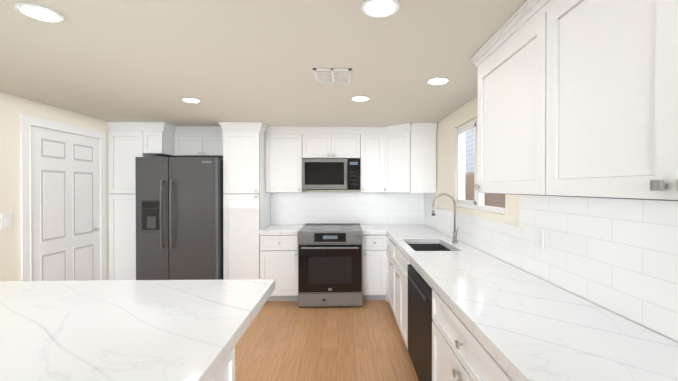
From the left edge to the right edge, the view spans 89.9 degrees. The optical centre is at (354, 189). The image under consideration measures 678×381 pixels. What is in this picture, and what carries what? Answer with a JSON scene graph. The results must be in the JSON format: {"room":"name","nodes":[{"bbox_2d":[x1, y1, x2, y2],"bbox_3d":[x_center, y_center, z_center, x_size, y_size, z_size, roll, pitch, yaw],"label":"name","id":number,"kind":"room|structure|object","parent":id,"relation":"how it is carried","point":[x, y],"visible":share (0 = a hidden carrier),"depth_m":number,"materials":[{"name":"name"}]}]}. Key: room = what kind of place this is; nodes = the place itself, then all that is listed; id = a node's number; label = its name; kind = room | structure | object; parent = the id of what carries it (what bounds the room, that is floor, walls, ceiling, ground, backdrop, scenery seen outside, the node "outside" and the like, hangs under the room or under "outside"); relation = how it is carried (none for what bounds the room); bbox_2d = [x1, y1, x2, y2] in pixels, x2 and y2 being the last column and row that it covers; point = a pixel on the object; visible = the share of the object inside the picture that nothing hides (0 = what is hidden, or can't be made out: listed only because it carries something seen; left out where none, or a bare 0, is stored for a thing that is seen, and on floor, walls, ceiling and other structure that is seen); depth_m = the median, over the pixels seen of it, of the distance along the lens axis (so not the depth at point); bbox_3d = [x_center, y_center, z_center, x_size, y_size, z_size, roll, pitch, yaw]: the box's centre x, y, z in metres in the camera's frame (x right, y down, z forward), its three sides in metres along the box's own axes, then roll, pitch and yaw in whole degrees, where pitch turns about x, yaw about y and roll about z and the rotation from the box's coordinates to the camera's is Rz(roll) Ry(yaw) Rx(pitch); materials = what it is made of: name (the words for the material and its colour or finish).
{"room":"kitchen","nodes":[
{"label":"kitchen","id":0,"kind":"room"},
{"bbox_2d":[0,92,108,280],"bbox_3d":[-3.018,0.310,1.433,0.120,2.260,6.760,0,0,-2],"label":"wall","id":1,"kind":"structure","parent":0,"point":[12,108],"depth_m":2.99,"materials":[{"name":"beige paint"}]},
{"bbox_2d":[1,214,11,228],"bbox_3d":[-2.990,0.271,2.919,0.010,0.120,0.090,0,0,-2],"label":"switch plate","id":2,"kind":"object","parent":1,"relation":"attached to","point":[6,220],"visible":1,"depth_m":2.91,"materials":[{"name":"white plastic"}]},
{"bbox_2d":[20,114,105,280],"bbox_3d":[-2.983,0.372,3.575,0.058,2.110,1.060,0,0,-2],"label":"door","id":3,"kind":"structure","parent":1,"relation":"in","point":[62,203],"depth_m":3.47,"materials":[{"name":"white wood"}]},
{"bbox_2d":[0,0,526,126],"bbox_3d":[-0.920,-0.870,1.541,4.320,0.100,6.880,0,0,-2],"label":"ceiling","id":4,"kind":"structure","parent":0,"point":[158,60],"depth_m":2.13,"materials":[{"name":"beige paint"}]},
{"bbox_2d":[13,2,64,22],"bbox_3d":[-1.451,-0.814,1.567,0.176,0.008,0.176,0,0,-2],"label":"recessed light","id":5,"kind":"object","parent":4,"relation":"in","point":[39,12],"visible":1,"depth_m":1.55,"materials":[{"name":"white plastic"}]},
{"bbox_2d":[181,97,201,102],"bbox_3d":[-1.502,-0.824,3.126,0.176,0.008,0.176,0,0,-2],"label":"recessed light","id":6,"kind":"object","parent":4,"relation":"in","point":[190,99],"visible":0.98,"depth_m":3.12,"materials":[{"name":"white plastic"}]},
{"bbox_2d":[313,68,350,82],"bbox_3d":[-0.154,-0.820,2.452,0.260,0.008,0.300,0,0,-2],"label":"ceiling vent","id":7,"kind":"object","parent":4,"relation":"in","point":[330,75],"visible":0.9,"depth_m":2.43,"materials":[{"name":"white metal"}]},
{"bbox_2d":[351,96,369,100],"bbox_3d":[0.056,-0.824,3.068,0.176,0.008,0.176,0,0,-2],"label":"recessed light","id":8,"kind":"object","parent":4,"relation":"in","point":[360,98],"visible":0.98,"depth_m":3.05,"materials":[{"name":"white plastic"}]},
{"bbox_2d":[361,0,399,17],"bbox_3d":[0.116,-0.814,1.519,0.176,0.008,0.176,0,0,-2],"label":"recessed light","id":9,"kind":"object","parent":4,"relation":"in","point":[378,8],"visible":1,"depth_m":1.51,"materials":[{"name":"white plastic"}]},
{"bbox_2d":[426,77,449,84],"bbox_3d":[0.634,-0.821,2.563,0.176,0.008,0.176,0,0,-2],"label":"recessed light","id":10,"kind":"object","parent":4,"relation":"in","point":[437,80],"visible":0.98,"depth_m":2.54,"materials":[{"name":"white plastic"}]},
{"bbox_2d":[260,225,303,234],"bbox_3d":[-0.940,0.534,4.539,0.493,0.055,0.638,0,0,-2],"label":"countertop","id":11,"kind":"structure","parent":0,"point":[272,229],"depth_m":4.23,"materials":[{"name":"white stone"}]},
{"bbox_2d":[218,133,422,224],"bbox_3d":[-1.010,0.288,4.927,4.320,2.260,0.120,0,0,-2],"label":"wall","id":12,"kind":"structure","parent":0,"point":[340,191],"depth_m":4.88,"materials":[{"name":"beige paint"}]},
{"bbox_2d":[142,125,181,156],"bbox_3d":[-2.472,-0.613,4.502,0.284,0.327,0.638,0,0,-2],"label":"upper cabinet","id":13,"kind":"object","parent":12,"relation":"attached to","point":[157,140],"depth_m":4.20,"materials":[{"name":"white wood"}]},
{"bbox_2d":[178,133,217,157],"bbox_3d":[-2.174,-0.604,4.655,0.417,0.307,0.348,0,0,-2],"label":"upper cabinet","id":14,"kind":"object","parent":12,"relation":"attached to","point":[189,144],"depth_m":4.49,"materials":[{"name":"white wood"}]},
{"bbox_2d":[206,133,221,157],"bbox_3d":[-1.851,-0.604,4.663,0.417,0.307,0.348,0,0,-2],"label":"upper cabinet","id":15,"kind":"object","parent":12,"relation":"attached to","point":[213,141],"depth_m":4.50,"materials":[{"name":"white wood"}]},
{"bbox_2d":[265,131,304,192],"bbox_3d":[-0.946,-0.369,4.689,0.492,0.818,0.348,0,0,-2],"label":"upper cabinet","id":16,"kind":"object","parent":12,"relation":"attached to","point":[284,150],"depth_m":4.52,"materials":[{"name":"white wood"}]},
{"bbox_2d":[305,131,336,158],"bbox_3d":[-0.482,-0.600,4.699,0.435,0.355,0.348,0,0,-2],"label":"upper cabinet","id":17,"kind":"object","parent":12,"relation":"attached to","point":[318,144],"depth_m":4.53,"materials":[{"name":"white wood"}]},
{"bbox_2d":[302,159,359,189],"bbox_3d":[-0.310,-0.207,4.665,0.772,0.419,0.422,0,0,-2],"label":"over-the-range microwave","id":18,"kind":"object","parent":17,"relation":"attached to","point":[330,174],"visible":1,"depth_m":4.50,"materials":[{"name":"silver metal"}]},
{"bbox_2d":[271,192,424,224],"bbox_3d":[-0.089,0.270,4.886,2.218,0.468,0.008,0,0,-2],"label":"wall tile","id":19,"kind":"structure","parent":12,"relation":"attached to","point":[335,207],"depth_m":4.88,"materials":[{"name":"white tile"}]},
{"bbox_2d":[337,131,360,158],"bbox_3d":[-0.141,-0.600,4.708,0.435,0.355,0.348,0,0,-2],"label":"upper cabinet","id":20,"kind":"object","parent":12,"relation":"attached to","point":[348,142],"depth_m":4.55,"materials":[{"name":"white wood"}]},
{"bbox_2d":[359,131,376,192],"bbox_3d":[0.261,-0.369,4.699,0.368,0.818,0.391,0,0,-2],"label":"upper cabinet","id":21,"kind":"object","parent":12,"relation":"attached to","point":[368,161],"depth_m":4.56,"materials":[{"name":"white wood"}]},
{"bbox_2d":[377,127,436,192],"bbox_3d":[0.684,-0.368,4.584,0.688,0.818,0.644,0,0,-2],"label":"upper cabinet","id":22,"kind":"object","parent":12,"relation":"attached to","point":[399,158],"depth_m":4.29,"materials":[{"name":"white wood"}]},
{"bbox_2d":[235,300,418,380],"bbox_3d":[-0.920,1.490,1.556,4.320,0.100,6.880,0,0,-2],"label":"floor","id":23,"kind":"structure","parent":0,"point":[285,341],"depth_m":3.11,"materials":[{"name":"brown wood"}]},
{"bbox_2d":[108,125,145,279],"bbox_3d":[-2.825,0.322,4.498,0.423,2.197,0.638,0,0,-2],"label":"tall cabinet","id":24,"kind":"object","parent":23,"relation":"on","point":[124,141],"depth_m":4.19,"materials":[{"name":"white wood"}]},
{"bbox_2d":[135,157,222,279],"bbox_3d":[-2.125,0.517,4.362,0.940,1.810,0.853,0,0,-2],"label":"refrigerator","id":25,"kind":"object","parent":23,"relation":"on","point":[179,218],"visible":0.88,"depth_m":4.02,"materials":[{"name":"black metal"}]},
{"bbox_2d":[211,347,234,380],"bbox_3d":[-1.549,1.017,0.658,2.276,0.857,1.285,0,0,-2],"label":"base cabinet","id":26,"kind":"object","parent":23,"relation":"on","point":[226,371],"visible":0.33,"depth_m":1.24,"materials":[{"name":"white wood"}]},
{"bbox_2d":[0,279,274,380],"bbox_3d":[-1.589,0.557,0.957,2.310,0.055,1.990,0,0,-2],"label":"countertop","id":27,"kind":"structure","parent":26,"relation":"on","point":[146,330],"depth_m":1.31,"materials":[{"name":"white stone"}]},
{"bbox_2d":[222,125,269,279],"bbox_3d":[-1.415,0.322,4.536,0.448,2.197,0.638,0,0,-2],"label":"tall cabinet","id":28,"kind":"object","parent":23,"relation":"on","point":[238,148],"depth_m":4.23,"materials":[{"name":"white wood"}]},
{"bbox_2d":[297,223,362,306],"bbox_3d":[-0.298,0.953,4.417,0.777,0.938,0.847,0,0,-2],"label":"range","id":29,"kind":"object","parent":23,"relation":"on","point":[329,264],"visible":1,"depth_m":4.06,"materials":[{"name":"silver metal"}]},
{"bbox_2d":[380,235,388,300],"bbox_3d":[0.705,0.992,4.595,0.646,0.856,0.638,0,0,-2],"label":"base cabinet","id":30,"kind":"object","parent":23,"relation":"on","point":[383,250],"depth_m":4.27,"materials":[{"name":"white wood"}]},
{"bbox_2d":[360,225,383,234],"bbox_3d":[0.231,0.534,4.568,0.282,0.055,0.641,0,0,-2],"label":"countertop","id":31,"kind":"structure","parent":30,"relation":"on","point":[367,229],"depth_m":4.32,"materials":[{"name":"white stone"}]},
{"bbox_2d":[386,236,389,302],"bbox_3d":[0.729,0.996,3.945,0.633,0.856,0.656,0,0,-2],"label":"base cabinet","id":32,"kind":"object","parent":23,"relation":"on","point":[387,238],"depth_m":4.15,"materials":[{"name":"white wood"}]},
{"bbox_2d":[390,240,405,344],"bbox_3d":[0.747,1.000,3.275,0.633,0.856,0.929,0,0,-2],"label":"base cabinet","id":33,"kind":"object","parent":23,"relation":"on","point":[397,258],"depth_m":3.29,"materials":[{"name":"white wood"}]},
{"bbox_2d":[406,258,429,349],"bbox_3d":[0.769,1.006,2.423,0.633,0.856,0.899,0,0,-2],"label":"base cabinet","id":34,"kind":"object","parent":23,"relation":"on","point":[407,261],"depth_m":2.82,"materials":[{"name":"white wood"}]},
{"bbox_2d":[408,264,432,380],"bbox_3d":[0.738,1.027,2.422,0.599,0.815,0.766,0,0,-2],"label":"dishwasher","id":35,"kind":"object","parent":23,"relation":"on","point":[420,319],"visible":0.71,"depth_m":2.33,"materials":[{"name":"black metal"}]},
{"bbox_2d":[430,286,509,380],"bbox_3d":[0.794,1.012,1.475,0.633,0.856,1.119,0,0,-2],"label":"base cabinet","id":36,"kind":"object","parent":23,"relation":"on","point":[460,352],"depth_m":1.59,"materials":[{"name":"white wood"}]},
{"bbox_2d":[384,224,677,380],"bbox_3d":[0.754,0.547,2.539,0.656,0.055,4.728,0,0,-2],"label":"countertop","id":37,"kind":"structure","parent":36,"relation":"on","point":[520,324],"depth_m":1.34,"materials":[{"name":"white stone"}]},
{"bbox_2d":[408,244,450,250],"bbox_3d":[0.707,0.663,3.214,0.460,0.181,0.760,0,0,-2],"label":"undermount sink","id":38,"kind":"object","parent":37,"relation":"in","point":[427,247],"visible":0.04,"depth_m":3.56,"materials":[{"name":"metal"}]},
{"bbox_2d":[431,193,458,242],"bbox_3d":[0.881,0.273,3.271,0.258,0.481,0.111,0,0,-2],"label":"gooseneck faucet","id":39,"kind":"object","parent":37,"relation":"on","point":[455,236],"visible":1,"depth_m":3.29,"materials":[{"name":"silver metal"}]},
{"bbox_2d":[433,95,677,342],"bbox_3d":[1.181,0.310,1.544,0.120,2.260,6.760,0,0,-2],"label":"wall","id":40,"kind":"structure","parent":0,"point":[446,152],"depth_m":3.62,"materials":[{"name":"beige paint"}]},
{"bbox_2d":[457,117,504,213],"bbox_3d":[1.129,-0.235,3.040,0.055,0.835,1.156,0,0,-2],"label":"window","id":41,"kind":"structure","parent":40,"relation":"in","point":[477,203],"depth_m":3.22,"materials":[{"name":"clear glass"}]},
{"bbox_2d":[474,12,529,194],"bbox_3d":[0.936,-0.367,1.701,0.338,0.782,0.778,0,0,-2],"label":"upper cabinet","id":42,"kind":"object","parent":40,"relation":"attached to","point":[503,135],"depth_m":1.73,"materials":[{"name":"white wood"}]},
{"bbox_2d":[425,193,677,341],"bbox_3d":[1.089,0.268,2.520,0.008,0.502,4.776,0,0,-2],"label":"wall tile","id":43,"kind":"structure","parent":40,"relation":"attached to","point":[619,256],"depth_m":1.54,"materials":[{"name":"white tile"}]},
{"bbox_2d":[536,227,544,249],"bbox_3d":[1.092,0.287,1.992,0.009,0.120,0.080,0,0,-2],"label":"electrical outlet plate","id":44,"kind":"object","parent":43,"relation":"attached to","point":[540,238],"visible":1,"depth_m":1.98,"materials":[{"name":"white plastic"}]},
{"bbox_2d":[530,0,677,200],"bbox_3d":[0.958,-0.362,0.861,0.338,0.782,1.166,0,0,-2],"label":"upper cabinet","id":45,"kind":"object","parent":40,"relation":"attached to","point":[577,98],"depth_m":1.07,"materials":[{"name":"white wood"}]},
{"label":"outside","id":46,"kind":"structure","parent":0,"visible":0},
{"bbox_2d":[465,129,504,207],"bbox_3d":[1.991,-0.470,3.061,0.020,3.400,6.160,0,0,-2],"label":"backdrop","id":47,"kind":"structure","parent":46,"point":[469,183],"depth_m":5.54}
]}

